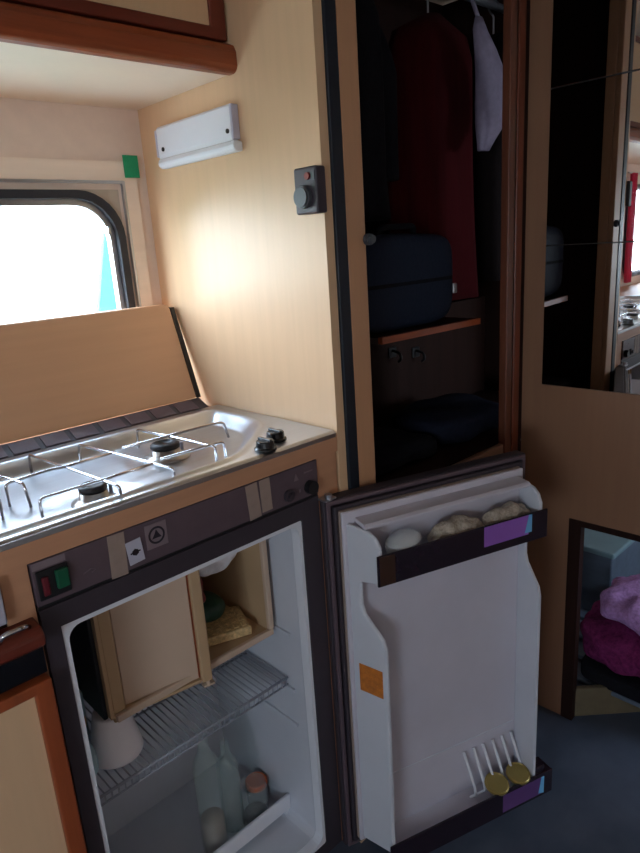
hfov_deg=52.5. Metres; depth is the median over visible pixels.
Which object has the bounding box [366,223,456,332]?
bag
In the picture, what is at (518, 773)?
lid
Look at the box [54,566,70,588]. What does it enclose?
rocker switch
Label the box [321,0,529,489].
wardrobe
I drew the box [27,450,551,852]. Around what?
refrigerator
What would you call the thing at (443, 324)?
shelf
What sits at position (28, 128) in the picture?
wall
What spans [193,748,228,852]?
glass bottle
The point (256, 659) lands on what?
wire shelf
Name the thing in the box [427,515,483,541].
paper bag
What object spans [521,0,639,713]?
door
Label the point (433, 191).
coat
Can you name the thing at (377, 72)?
jacket
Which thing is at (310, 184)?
switch
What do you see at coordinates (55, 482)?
gas hob
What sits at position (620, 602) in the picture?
blanket
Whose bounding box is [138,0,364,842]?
wall
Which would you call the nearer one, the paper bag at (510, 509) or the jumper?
the paper bag at (510, 509)
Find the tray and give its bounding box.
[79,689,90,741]
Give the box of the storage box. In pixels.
[581,528,639,609]
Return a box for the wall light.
[154,103,242,168]
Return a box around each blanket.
[580,600,639,677]
[600,574,639,635]
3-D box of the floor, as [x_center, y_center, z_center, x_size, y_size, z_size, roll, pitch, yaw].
[0.344,1.137,0.751,4.550,0.040,2.635,-18,21,-41]
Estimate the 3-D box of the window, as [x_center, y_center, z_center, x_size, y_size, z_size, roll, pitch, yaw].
[-0.751,-0.215,1.192,0.879,0.419,0.042,-18,21,-41]
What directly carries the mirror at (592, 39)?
attached to the door
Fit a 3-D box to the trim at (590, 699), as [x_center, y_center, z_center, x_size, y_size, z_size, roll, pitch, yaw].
[1.054,0.732,1.786,0.750,0.088,0.016,-4,16,0]
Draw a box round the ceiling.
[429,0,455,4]
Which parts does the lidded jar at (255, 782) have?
jar lid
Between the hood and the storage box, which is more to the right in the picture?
the storage box
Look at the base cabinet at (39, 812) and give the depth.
0.86 m
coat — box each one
[383,0,478,300]
[471,0,525,280]
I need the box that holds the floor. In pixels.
[329,638,639,852]
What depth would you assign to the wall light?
1.26 m
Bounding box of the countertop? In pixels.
[0,400,337,573]
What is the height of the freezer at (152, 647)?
0.270 m
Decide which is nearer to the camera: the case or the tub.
the tub
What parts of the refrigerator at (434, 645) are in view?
control panel, frame, bottle rail, thermostat knob, rail, door, rail, rail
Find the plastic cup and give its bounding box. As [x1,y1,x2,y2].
[90,710,143,769]
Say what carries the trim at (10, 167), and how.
attached to the wall at (28, 128)
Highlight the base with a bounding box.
[577,608,639,707]
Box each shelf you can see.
[85,650,288,806]
[370,317,472,343]
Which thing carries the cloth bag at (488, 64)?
hanging from the wardrobe
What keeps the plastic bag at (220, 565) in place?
in the refrigerator at (434, 645)
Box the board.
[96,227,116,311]
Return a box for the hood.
[355,476,530,529]
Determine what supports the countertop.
on the base cabinet at (39, 812)
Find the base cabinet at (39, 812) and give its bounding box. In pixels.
[0,452,342,852]
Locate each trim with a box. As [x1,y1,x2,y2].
[0,157,152,305]
[560,518,639,720]
[575,685,639,715]
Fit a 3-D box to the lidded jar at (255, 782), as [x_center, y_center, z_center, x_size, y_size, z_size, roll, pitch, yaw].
[-0.142,0.819,1.463,0.049,0.058,0.049,-18,21,-41]
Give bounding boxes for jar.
[239,773,268,825]
[245,771,267,803]
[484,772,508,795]
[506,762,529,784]
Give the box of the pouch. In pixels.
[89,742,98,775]
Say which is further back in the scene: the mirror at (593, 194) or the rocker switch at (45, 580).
the mirror at (593, 194)
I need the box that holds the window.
[0,189,135,309]
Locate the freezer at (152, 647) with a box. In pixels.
[90,540,273,722]
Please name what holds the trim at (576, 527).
attached to the door
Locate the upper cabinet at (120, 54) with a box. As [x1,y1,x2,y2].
[0,0,236,109]
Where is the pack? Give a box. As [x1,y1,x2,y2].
[206,605,251,646]
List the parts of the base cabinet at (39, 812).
drawer, rail, door panel, door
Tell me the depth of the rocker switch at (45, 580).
0.85 m
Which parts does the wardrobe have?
panel, panel, panel, hanging rail, panel, hinge post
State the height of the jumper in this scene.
0.079 m
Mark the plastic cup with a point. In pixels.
(116, 745)
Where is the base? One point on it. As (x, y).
(581, 653)
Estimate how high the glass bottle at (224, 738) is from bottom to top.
0.224 m
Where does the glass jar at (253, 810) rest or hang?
in the refrigerator at (434, 645)
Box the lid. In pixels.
[0,304,200,443]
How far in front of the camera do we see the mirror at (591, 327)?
1.47 m
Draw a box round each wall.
[0,97,161,306]
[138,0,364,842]
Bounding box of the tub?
[385,528,419,549]
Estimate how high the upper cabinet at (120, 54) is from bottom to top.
0.376 m
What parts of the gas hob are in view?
hinge plate, hinge plate, hinge plate, hinge plate, burner, hinge plate, hinge plate, hinge plate, burner, hinge plate, knob, knob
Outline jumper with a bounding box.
[391,393,498,443]
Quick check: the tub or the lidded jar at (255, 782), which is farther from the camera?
the lidded jar at (255, 782)
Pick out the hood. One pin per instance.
(379, 513)
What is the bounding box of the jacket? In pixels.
[355,0,398,221]
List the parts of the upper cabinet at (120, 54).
door, panel, rail, door panel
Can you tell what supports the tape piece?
attached to the wall at (28, 128)
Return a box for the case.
[581,654,639,703]
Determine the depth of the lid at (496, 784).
1.45 m
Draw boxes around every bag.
[199,553,236,576]
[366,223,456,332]
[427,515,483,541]
[470,0,502,151]
[481,501,530,525]
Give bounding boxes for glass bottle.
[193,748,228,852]
[215,738,244,832]
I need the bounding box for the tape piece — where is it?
[122,155,139,177]
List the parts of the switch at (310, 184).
knob, scale plate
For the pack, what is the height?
0.021 m
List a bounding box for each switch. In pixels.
[41,576,50,596]
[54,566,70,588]
[294,165,326,214]
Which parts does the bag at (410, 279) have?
handle, zip pull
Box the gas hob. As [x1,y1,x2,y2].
[0,397,335,551]
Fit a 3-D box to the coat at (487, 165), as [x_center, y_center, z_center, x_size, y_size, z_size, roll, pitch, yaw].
[0.506,-0.805,1.865,0.177,0.746,0.227,-18,21,-41]
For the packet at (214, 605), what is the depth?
1.26 m
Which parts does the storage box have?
lid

